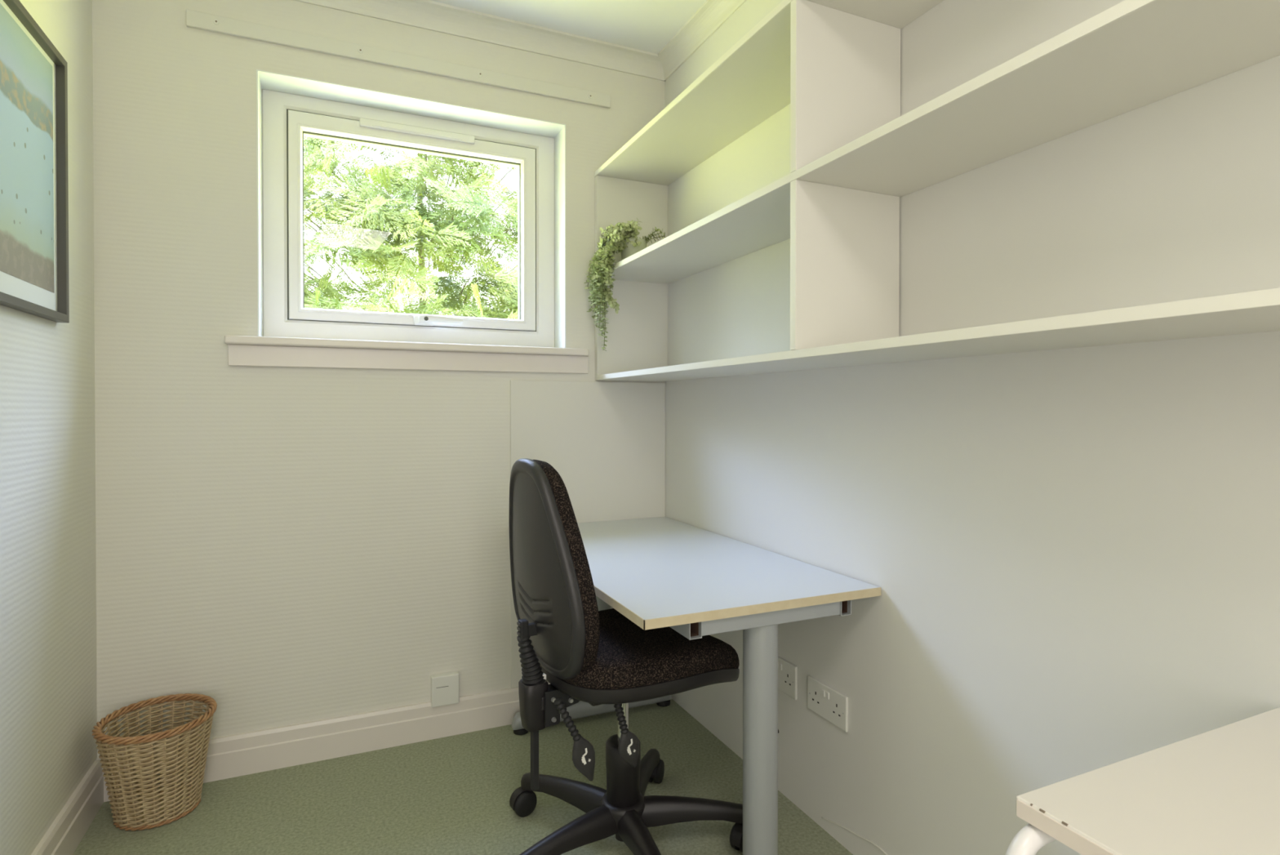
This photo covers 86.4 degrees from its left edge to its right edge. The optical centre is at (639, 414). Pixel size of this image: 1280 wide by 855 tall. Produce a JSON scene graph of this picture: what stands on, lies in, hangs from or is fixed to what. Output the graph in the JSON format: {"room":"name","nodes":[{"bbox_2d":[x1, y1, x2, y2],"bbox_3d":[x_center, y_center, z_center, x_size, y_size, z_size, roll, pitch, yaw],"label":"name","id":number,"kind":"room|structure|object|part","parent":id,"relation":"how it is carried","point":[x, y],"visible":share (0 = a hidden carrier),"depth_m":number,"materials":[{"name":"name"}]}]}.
{"room":"home office","nodes":[
{"label":"home office","id":0,"kind":"room"},
{"bbox_2d":[0,0,97,854],"bbox_3d":[-0.958,-0.120,0.315,0.200,2.549,4.180,0,1,-24],"label":"wall","id":1,"kind":"structure","parent":0,"point":[48,677],"depth_m":1.71,"materials":[{"name":"white paint"}]},
{"bbox_2d":[0,0,69,323],"bbox_3d":[-1.329,-0.564,1.418,0.024,0.664,0.704,0,1,-24],"label":"framed print","id":2,"kind":"object","parent":1,"relation":"attached to","point":[34,180],"visible":1,"depth_m":1.58,"materials":[{"name":"grey"}]},
{"bbox_2d":[31,759,103,854],"bbox_3d":[-0.796,1.092,0.233,0.020,0.127,3.880,0,1,-24],"label":"baseboard","id":3,"kind":"structure","parent":1,"relation":"attached to","point":[66,832],"depth_m":1.80,"materials":[{"name":"beige paint"}]},
{"bbox_2d":[92,0,665,756],"bbox_3d":[-0.809,-0.138,2.517,1.870,2.549,0.280,0,1,-24],"label":"wall","id":4,"kind":"structure","parent":0,"point":[279,546],"depth_m":2.18,"materials":[{"name":"white paint"}]},
{"bbox_2d":[96,681,550,801],"bbox_3d":[-0.748,1.074,2.391,1.870,0.127,0.020,0,1,-24],"label":"baseboard","id":5,"kind":"structure","parent":4,"relation":"attached to","point":[233,755],"depth_m":2.28,"materials":[{"name":"beige paint"}]},
{"bbox_2d":[186,9,610,108],"bbox_3d":[-0.752,-1.216,2.372,1.394,0.048,0.016,0,1,-24],"label":"batten","id":6,"kind":"object","parent":4,"relation":"attached to","point":[194,20],"visible":1,"depth_m":2.32,"materials":[{"name":"white paint"}]},
{"bbox_2d":[224,69,588,373],"bbox_3d":[-0.808,-0.628,2.508,1.202,0.945,0.350,0,1,-24],"label":"window","id":7,"kind":"structure","parent":4,"relation":"in","point":[290,108],"depth_m":2.43,"materials":[{"name":"white paint"}]},
{"bbox_3d":[-0.774,-0.236,2.429,1.197,0.026,0.171,0,1,-24],"label":"sill","id":8,"kind":"part","parent":7,"relation":"part of","materials":[{"name":"beige paint"}]},
{"bbox_3d":[-0.821,-0.677,2.540,1.021,0.840,0.080,0,1,-24],"label":"frame","id":9,"kind":"part","parent":7,"relation":"part of","materials":[{"name":"white plastic"}]},
{"bbox_2d":[359,118,474,143],"bbox_3d":[-0.808,-1.033,2.491,0.401,0.028,0.012,0,1,-24],"label":"vent","id":10,"kind":"object","parent":7,"relation":"attached to","point":[385,126],"depth_m":2.49,"materials":[{"name":"white plastic"}]},
{"bbox_3d":[-0.792,-0.344,2.499,0.072,0.036,0.019,0,1,-24],"label":"handle","id":11,"kind":"part","parent":7,"relation":"part of","materials":[{"name":"white plastic"}]},
{"bbox_3d":[-0.728,-0.348,2.499,0.155,0.031,0.026,0,1,-24],"label":"lever","id":12,"kind":"part","parent":7,"relation":"part of","materials":[{"name":"white plastic"}]},
{"bbox_2d":[431,671,459,706],"bbox_3d":[-0.689,0.970,2.410,0.095,0.106,0.031,0,1,-24],"label":"wall control box","id":13,"kind":"object","parent":4,"relation":"attached to","point":[445,686],"visible":1,"depth_m":2.40,"materials":[{"name":"white plastic"}]},
{"bbox_2d":[293,0,665,81],"bbox_3d":[-0.739,-1.378,2.350,1.870,0.067,0.064,0,1,-24],"label":"trim","id":14,"kind":"structure","parent":4,"relation":"attached to","point":[428,15],"depth_m":2.47,"materials":[{"name":"white paint"}]},
{"bbox_2d":[510,380,665,688],"bbox_3d":[-0.188,0.440,2.643,0.635,1.135,0.007,0,1,-24],"label":"wall panel","id":15,"kind":"object","parent":4,"relation":"attached to","point":[606,441],"depth_m":2.64,"materials":[{"name":"white paint"}]},
{"bbox_2d":[72,698,853,854],"bbox_3d":[0.075,1.209,-0.121,2.820,0.100,5.320,0,1,-24],"label":"floor","id":16,"kind":"structure","parent":0,"point":[451,794],"depth_m":1.99,"materials":[{"name":"green carpet"}]},
{"bbox_2d":[91,693,217,830],"bbox_3d":[-1.369,0.994,1.935,0.289,0.291,0.297,0,1,-29],"label":"basket","id":17,"kind":"object","parent":16,"relation":"on","point":[142,806],"visible":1,"depth_m":1.88,"materials":[{"name":"wicker"}]},
{"bbox_2d":[508,457,742,854],"bbox_3d":[-0.068,0.624,1.752,0.690,1.038,0.672,0,1,-32],"label":"chair","id":18,"kind":"object","parent":16,"relation":"on","point":[586,653],"visible":0.98,"depth_m":1.63,"materials":[{"name":"black plastic"}]},
{"bbox_3d":[-0.259,0.518,1.646,0.036,0.028,0.016,0,1,-32],"label":"carrier arm","id":19,"kind":"part","parent":18,"relation":"part of","materials":[{"name":"black plastic"}]},
{"bbox_3d":[-0.187,0.702,1.649,0.093,0.084,0.006,0,1,-32],"label":"bracket plate","id":20,"kind":"part","parent":18,"relation":"part of","materials":[{"name":"black rubber"}]},
{"bbox_3d":[-0.205,1.037,1.889,0.314,0.069,0.063,0,1,33],"label":"leg","id":21,"kind":"part","parent":18,"relation":"part of","materials":[{"name":"black plastic"}]},
{"bbox_2d":[533,459,599,671],"bbox_3d":[-0.221,0.369,1.669,0.115,0.520,0.377,0,1,-32],"label":"backrest cushion","id":22,"kind":"object","parent":18,"relation":"on","point":[566,624],"depth_m":1.55,"materials":[{"name":"fabric"}]},
{"bbox_3d":[-0.165,0.701,1.564,0.067,0.110,0.020,0,1,-24],"label":"lever","id":23,"kind":"part","parent":18,"relation":"part of","materials":[{"name":"black plastic"}]},
{"bbox_3d":[-0.193,1.039,1.664,0.314,0.069,0.063,0,1,-39],"label":"leg","id":24,"kind":"part","parent":18,"relation":"part of","materials":[{"name":"black plastic"}]},
{"bbox_3d":[-0.047,0.712,1.617,0.042,0.100,0.020,0,1,-24],"label":"lever","id":25,"kind":"part","parent":18,"relation":"part of","materials":[{"name":"black plastic"}]},
{"bbox_3d":[0.025,1.040,1.606,0.063,0.069,0.314,0,1,-21],"label":"leg","id":26,"kind":"part","parent":18,"relation":"part of","materials":[{"name":"black plastic"}]},
{"bbox_3d":[0.005,1.036,1.970,0.063,0.069,0.314,0,0,15],"label":"leg","id":27,"kind":"part","parent":18,"relation":"part of","materials":[{"name":"black plastic"}]},
{"bbox_2d":[563,608,739,688],"bbox_3d":[-0.015,0.623,1.800,0.494,0.114,0.444,0,1,-32],"label":"seat cushion","id":28,"kind":"object","parent":18,"relation":"on","point":[629,655],"depth_m":1.63,"materials":[{"name":"fabric"}]},
{"bbox_3d":[0.148,1.038,1.795,0.314,0.069,0.063,0,0,-3],"label":"leg","id":29,"kind":"part","parent":18,"relation":"part of","materials":[{"name":"black plastic"}]},
{"bbox_2d":[511,516,881,854],"bbox_3d":[0.052,0.780,2.091,0.647,0.720,1.198,0,1,-24],"label":"desk","id":30,"kind":"object","parent":16,"relation":"on","point":[695,582],"visible":0.8,"depth_m":1.62,"materials":[{"name":"white laminate"}]},
{"bbox_3d":[-0.168,1.089,2.561,0.628,0.062,0.064,0,1,-24],"label":"foot rail","id":31,"kind":"part","parent":30,"relation":"part of","materials":[{"name":"silver metal"}]},
{"bbox_3d":[-0.151,0.776,2.565,0.081,0.609,0.081,0,1,-24],"label":"leg","id":32,"kind":"part","parent":30,"relation":"part of","materials":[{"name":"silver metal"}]},
{"bbox_3d":[-0.117,0.460,2.002,0.030,0.038,1.165,0,1,-24],"label":"frame rail","id":33,"kind":"part","parent":30,"relation":"part of","materials":[{"name":"silver metal"}]},
{"bbox_3d":[0.282,0.785,1.598,0.081,0.609,0.081,0,1,-24],"label":"leg","id":34,"kind":"part","parent":30,"relation":"part of","materials":[{"name":"silver metal"}]},
{"bbox_3d":[0.258,0.459,2.170,0.030,0.038,1.165,0,1,-24],"label":"frame rail","id":35,"kind":"part","parent":30,"relation":"part of","materials":[{"name":"silver metal"}]},
{"bbox_2d":[1005,706,1279,854],"bbox_3d":[0.817,0.784,0.423,0.588,0.740,0.915,0,1,-24],"label":"side table","id":36,"kind":"object","parent":16,"relation":"on","point":[1216,791],"visible":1,"depth_m":0.72,"materials":[{"name":"white laminate"}]},
{"bbox_3d":[0.417,0.787,0.726,0.091,0.706,0.022,0,1,-24],"label":"leg","id":37,"kind":"part","parent":36,"relation":"part of","materials":[{"name":"white"}]},
{"bbox_2d":[429,0,706,53],"bbox_3d":[0.022,-1.451,-0.025,2.820,0.120,5.580,0,1,-24],"label":"ceiling","id":38,"kind":"structure","parent":0,"point":[646,25],"depth_m":2.41,"materials":[{"name":"white paint"}]},
{"bbox_2d":[665,0,1279,854],"bbox_3d":[0.930,-0.127,1.159,0.205,2.549,4.180,0,1,-24],"label":"wall","id":39,"kind":"structure","parent":0,"point":[1073,553],"depth_m":1.36,"materials":[{"name":"white paint"}]},
{"bbox_2d":[657,0,746,80],"bbox_3d":[0.869,-1.366,0.968,0.064,0.067,3.900,0,1,-24],"label":"trim","id":40,"kind":"structure","parent":39,"relation":"attached to","point":[712,15],"depth_m":2.47,"materials":[{"name":"white paint"}]},
{"bbox_2d":[777,655,797,699],"bbox_3d":[0.421,0.780,2.052,0.012,0.097,0.158,0,1,-24],"label":"double socket","id":41,"kind":"object","parent":39,"relation":"attached to","point":[787,671],"visible":0.51,"depth_m":2.01,"materials":[{"name":"white plastic"}]},
{"bbox_2d":[778,662,782,670],"bbox_3d":[0.421,0.755,2.042,0.004,0.019,0.012,0,1,-24],"label":"switch","id":42,"kind":"object","parent":41,"relation":"attached to","point":[780,664],"depth_m":2.04,"materials":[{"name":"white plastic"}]},
{"bbox_2d":[807,675,848,731],"bbox_3d":[0.508,0.784,1.857,0.012,0.092,0.161,0,1,-24],"label":"double socket","id":43,"kind":"object","parent":39,"relation":"attached to","point":[828,703],"visible":1,"depth_m":1.85,"materials":[{"name":"white plastic"}]},
{"bbox_2d":[822,688,825,696],"bbox_3d":[0.501,0.760,1.863,0.004,0.018,0.012,0,1,-24],"label":"switch","id":44,"kind":"object","parent":43,"relation":"attached to","point":[823,690],"depth_m":1.86,"materials":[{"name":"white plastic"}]},
{"bbox_2d":[826,691,829,699],"bbox_3d":[0.508,0.760,1.847,0.004,0.018,0.012,0,1,-24],"label":"switch","id":45,"kind":"object","parent":43,"relation":"attached to","point":[827,692],"depth_m":1.85,"materials":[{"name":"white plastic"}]},
{"bbox_2d":[594,0,1279,381],"bbox_3d":[0.596,-0.524,1.291,0.305,0.805,3.099,0,1,-24],"label":"wall shelving","id":46,"kind":"object","parent":39,"relation":"attached to","point":[854,155],"visible":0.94,"depth_m":1.51,"materials":[{"name":"white wood"}]},
{"bbox_2d":[584,217,665,351],"bbox_3d":[-0.072,-0.481,2.548,0.265,0.498,0.228,0,1,-33],"label":"trailing plant","id":47,"kind":"object","parent":46,"relation":"on","point":[622,237],"visible":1,"depth_m":2.48,"materials":[{"name":"green plant"}]},
{"bbox_3d":[-0.024,-0.594,2.547,0.100,0.104,0.100,0,1,-24],"label":"pot","id":48,"kind":"part","parent":47,"relation":"part of","materials":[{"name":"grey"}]},
{"bbox_3d":[-0.031,-0.526,2.694,0.304,0.786,0.026,0,1,-24],"label":"panel","id":49,"kind":"part","parent":46,"relation":"part of","materials":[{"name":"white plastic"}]},
{"bbox_3d":[0.596,-0.917,1.288,0.304,0.019,3.099,0,1,-24],"label":"shelf","id":50,"kind":"part","parent":46,"relation":"part of","materials":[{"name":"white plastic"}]},
{"bbox_3d":[0.602,-0.131,1.283,0.304,0.019,3.074,0,1,-24],"label":"shelf","id":51,"kind":"part","parent":46,"relation":"part of","materials":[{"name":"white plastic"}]},
{"label":"outside","id":52,"kind":"structure","parent":0,"visible":0},
{"bbox_2d":[303,136,518,319],"bbox_3d":[-1.863,-2.245,6.325,5.590,7.901,3.485,0,1,-21],"label":"conifer tree","id":53,"kind":"object","parent":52,"point":[371,214],"visible":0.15,"depth_m":5.68,"materials":[{"name":"green plant"}]}
]}

